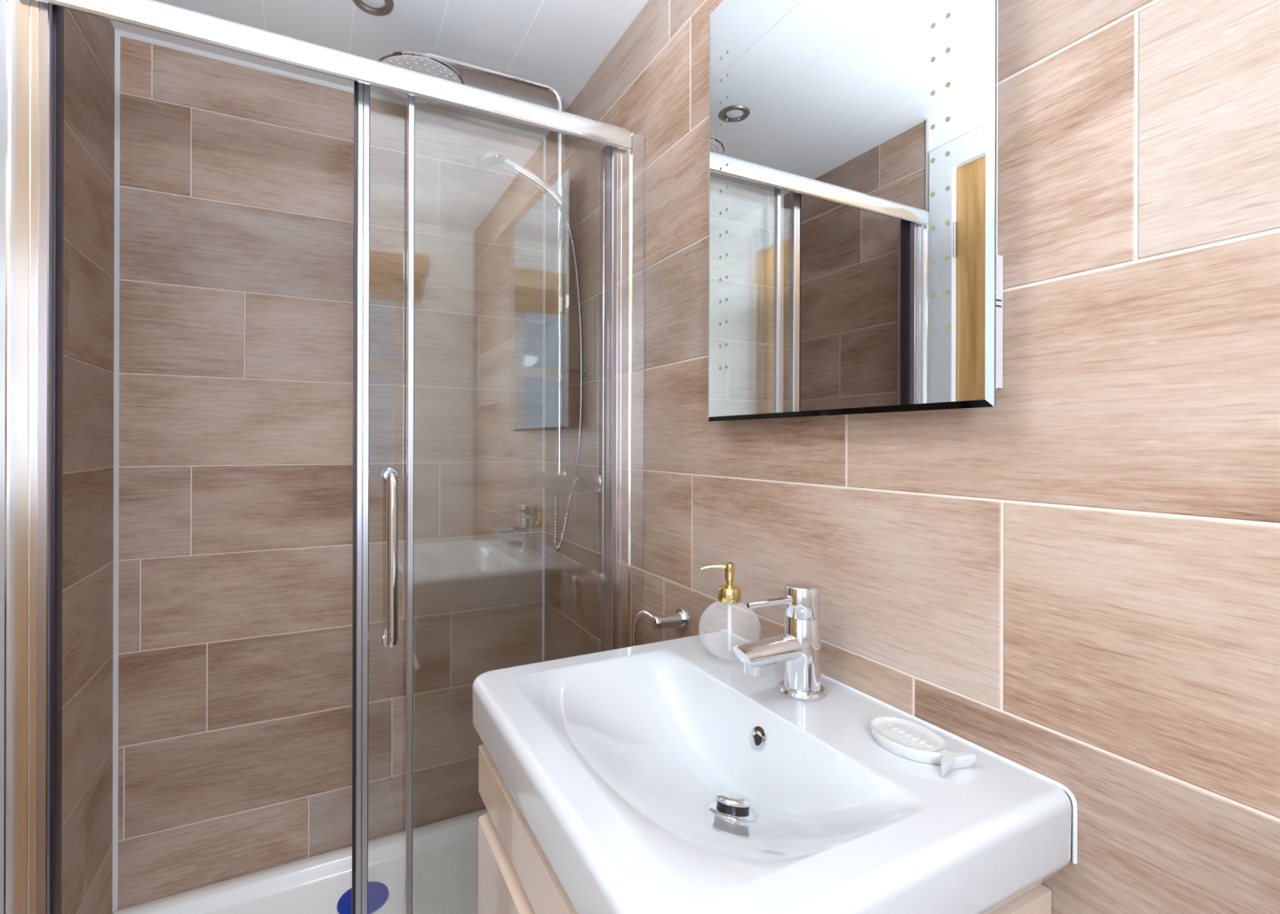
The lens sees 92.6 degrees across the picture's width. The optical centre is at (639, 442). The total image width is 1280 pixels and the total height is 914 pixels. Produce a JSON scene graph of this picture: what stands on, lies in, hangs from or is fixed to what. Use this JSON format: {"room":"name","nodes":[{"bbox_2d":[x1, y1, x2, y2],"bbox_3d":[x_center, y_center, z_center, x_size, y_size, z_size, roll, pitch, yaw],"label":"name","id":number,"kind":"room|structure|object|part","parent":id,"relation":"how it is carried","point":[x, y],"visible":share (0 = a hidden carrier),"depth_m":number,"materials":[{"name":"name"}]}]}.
{"room":"bathroom","nodes":[
{"label":"bathroom","id":0,"kind":"room"},
{"bbox_2d":[61,8,115,913],"bbox_3d":[-0.730,0.108,0.421,0.061,2.140,2.257,0,0,-28],"label":"wall","id":1,"kind":"structure","parent":0,"point":[89,40],"depth_m":1.26,"materials":[{"name":"brown tile"}]},
{"bbox_2d":[113,35,543,912],"bbox_3d":[-0.780,0.108,1.706,1.052,2.140,0.061,0,0,-28],"label":"wall","id":2,"kind":"structure","parent":0,"point":[236,246],"depth_m":1.60,"materials":[{"name":"brown tile"}]},
{"bbox_2d":[112,31,119,912],"bbox_3d":[-1.226,0.067,1.431,0.008,2.060,0.008,0,0,-28],"label":"trim","id":3,"kind":"structure","parent":2,"relation":"attached to","point":[117,73],"depth_m":1.43,"materials":[{"name":"white metal"}]},
{"bbox_2d":[114,29,546,139],"bbox_3d":[-0.761,-0.958,1.674,1.052,0.008,0.010,0,0,-28],"label":"trim","id":4,"kind":"structure","parent":2,"relation":"attached to","point":[122,33],"depth_m":1.61,"materials":[{"name":"white"}]},
{"bbox_2d":[542,137,546,662],"bbox_3d":[-0.302,0.069,1.921,0.006,2.060,0.006,0,0,-28],"label":"trim","id":5,"kind":"structure","parent":2,"relation":"attached to","point":[544,140],"depth_m":1.92,"materials":[{"name":"white"}]},
{"bbox_2d":[110,0,648,136],"bbox_3d":[-0.231,-0.991,0.672,1.172,0.060,2.397,0,0,-28],"label":"ceiling","id":6,"kind":"structure","parent":0,"point":[561,44],"depth_m":1.43,"materials":[{"name":"white paint"}]},
{"bbox_2d":[352,0,393,14],"bbox_3d":[-0.580,-0.960,1.326,0.086,0.010,0.086,0,0,-28],"label":"recessed light","id":7,"kind":"object","parent":6,"relation":"in","point":[373,6],"visible":1,"depth_m":1.34,"materials":[{"name":"silver metal"}]},
{"bbox_2d":[544,0,1279,913],"bbox_3d":[0.253,0.111,0.941,0.061,2.140,2.257,0,0,-28],"label":"wall","id":8,"kind":"structure","parent":0,"point":[1073,579],"depth_m":0.59,"materials":[{"name":"brown tile"}]},
{"bbox_2d":[377,50,564,111],"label":"shower head","id":9,"kind":"object","parent":8,"relation":"attached to","point":[433,64],"depth_m":1.44,"materials":[{"name":"silver metal"}]},
{"bbox_2d":[471,133,600,552],"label":"shower","id":10,"kind":"object","parent":8,"relation":"attached to","point":[560,480],"depth_m":1.59,"materials":[{"name":"silver metal"}]},
{"bbox_2d":[632,607,689,645],"bbox_3d":[0.057,0.373,1.143,0.095,0.107,0.133,0,0,-28],"label":"toilet roll holder","id":11,"kind":"object","parent":8,"relation":"attached to","point":[680,619],"visible":0.76,"depth_m":1.17,"materials":[{"name":"silver metal"}]},
{"bbox_3d":[0.035,0.373,1.133,0.034,0.107,0.134,0,0,-34],"label":"arm","id":12,"kind":"part","parent":11,"relation":"part of","materials":[{"name":"silver metal"}]},
{"bbox_3d":[0.053,0.342,1.173,0.060,0.027,0.027,0,0,-28],"label":"post","id":13,"kind":"part","parent":11,"relation":"part of","materials":[{"name":"silver metal"}]},
{"bbox_2d":[707,0,1003,422],"bbox_3d":[0.251,-0.384,0.835,0.044,0.696,0.500,0,0,-28],"label":"wall mirror","id":14,"kind":"object","parent":8,"relation":"attached to","point":[855,266],"visible":1,"depth_m":0.76,"materials":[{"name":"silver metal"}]},
{"bbox_2d":[720,629,1077,864],"bbox_3d":[0.276,0.361,0.830,0.004,0.069,0.577,0,0,-28],"label":"trim","id":15,"kind":"structure","parent":8,"relation":"attached to","point":[1074,813],"depth_m":0.63,"materials":[{"name":"white"}]},
{"bbox_3d":[-0.237,1.209,0.672,1.172,0.060,2.397,0,0,-28],"label":"floor","id":16,"kind":"structure","parent":0,"visible":0},
{"bbox_2d":[113,808,488,913],"bbox_3d":[-0.611,1.138,1.379,1.050,0.080,0.676,0,0,-28],"label":"shower tray","id":17,"kind":"object","parent":16,"relation":"on","point":[446,852],"visible":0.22,"depth_m":1.56,"materials":[{"name":"white plastic"}]},
{"bbox_2d":[0,0,644,913],"bbox_3d":[-0.472,0.205,1.122,1.050,1.786,0.084,0,0,-28],"label":"shower door frame","id":18,"kind":"structure","parent":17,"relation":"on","point":[32,31],"depth_m":0.92,"materials":[{"name":"silver metal"}]},
{"bbox_3d":[-0.911,0.211,0.895,0.061,1.771,0.074,0,0,-28],"label":"wall post","id":19,"kind":"part","parent":18,"relation":"part of","materials":[{"name":"silver metal"}]},
{"bbox_3d":[-0.468,-0.660,1.121,0.974,0.056,0.080,0,0,-28],"label":"rail","id":20,"kind":"part","parent":18,"relation":"part of","materials":[{"name":"silver metal"}]},
{"bbox_3d":[-0.453,0.213,1.115,0.028,0.332,0.052,0,0,-28],"label":"handle","id":21,"kind":"part","parent":18,"relation":"part of","materials":[{"name":"silver metal"}]},
{"bbox_3d":[-0.427,0.205,1.134,0.012,1.716,0.014,0,0,-28],"label":"edge trim","id":22,"kind":"part","parent":18,"relation":"part of","materials":[{"name":"grey metal"}]},
{"bbox_3d":[-0.037,0.213,1.357,0.061,1.771,0.074,0,0,-28],"label":"wall post","id":23,"kind":"part","parent":18,"relation":"part of","materials":[{"name":"silver metal"}]},
{"bbox_2d":[335,881,390,913],"bbox_3d":[-0.684,1.129,1.512,0.124,0.013,0.124,0,0,-28],"label":"cover","id":24,"kind":"object","parent":17,"relation":"in","point":[379,895],"visible":0.77,"depth_m":1.50,"materials":[{"name":"blue plastic"}]},
{"bbox_2d":[478,744,1051,913],"bbox_3d":[0.084,0.807,0.734,0.426,0.746,0.542,0,0,-28],"label":"vanity cabinet","id":25,"kind":"object","parent":16,"relation":"on","point":[516,877],"visible":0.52,"depth_m":0.73,"materials":[{"name":"beige paint"}]},
{"bbox_3d":[-0.097,0.805,0.639,0.018,0.546,0.542,0,0,-28],"label":"drawer","id":26,"kind":"part","parent":25,"relation":"part of","materials":[{"name":"beige paint"}]},
{"bbox_2d":[471,631,1071,913],"bbox_3d":[0.081,0.381,0.727,0.441,0.104,0.572,0,0,-28],"label":"basin","id":27,"kind":"object","parent":25,"relation":"in","point":[614,762],"visible":0.94,"depth_m":0.60,"materials":[{"name":"white ceramic"}]},
{"bbox_2d":[698,562,761,662],"bbox_3d":[0.137,0.256,0.935,0.095,0.146,0.095,0,0,-28],"label":"soap dispenser","id":28,"kind":"object","parent":27,"relation":"on","point":[729,593],"visible":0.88,"depth_m":0.93,"materials":[{"name":"clear glass"}]},
{"bbox_2d":[698,600,761,662],"bbox_3d":[0.137,0.283,0.935,0.095,0.092,0.095,0,0,-28],"label":"bottle","id":29,"kind":"object","parent":28,"relation":"attached to","point":[729,602],"depth_m":0.93,"materials":[{"name":"clear glass"}]},
{"bbox_2d":[706,791,758,822],"bbox_3d":[0.104,0.410,0.687,0.057,0.031,0.058,0,0,-28],"label":"plug","id":30,"kind":"object","parent":27,"relation":"in","point":[734,806],"visible":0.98,"depth_m":0.68,"materials":[{"name":"silver metal"}]},
{"bbox_3d":[0.104,0.412,0.688,0.039,0.024,0.038,0,0,-28],"label":"plug stem","id":31,"kind":"part","parent":30,"relation":"part of","materials":[{"name":"black"}]},
{"bbox_2d":[732,581,826,701],"bbox_3d":[0.181,0.258,0.792,0.138,0.142,0.061,0,0,-28],"label":"tap","id":32,"kind":"object","parent":27,"relation":"on","point":[799,647],"visible":1,"depth_m":0.79,"materials":[{"name":"silver metal"}]},
{"bbox_3d":[0.163,0.267,0.782,0.098,0.034,0.034,0,0,-28],"label":"spout","id":33,"kind":"part","parent":32,"relation":"part of","materials":[{"name":"silver metal"}]},
{"bbox_3d":[0.167,0.205,0.784,0.070,0.012,0.012,0,0,-28],"label":"lever","id":34,"kind":"part","parent":32,"relation":"part of","materials":[{"name":"silver metal"}]},
{"bbox_2d":[868,716,977,777],"bbox_3d":[0.295,0.323,0.655,0.061,0.014,0.107,0,0,-28],"label":"soap dish","id":35,"kind":"object","parent":27,"relation":"on","point":[910,740],"visible":1,"depth_m":0.65,"materials":[{"name":"grey ceramic"}]}
]}

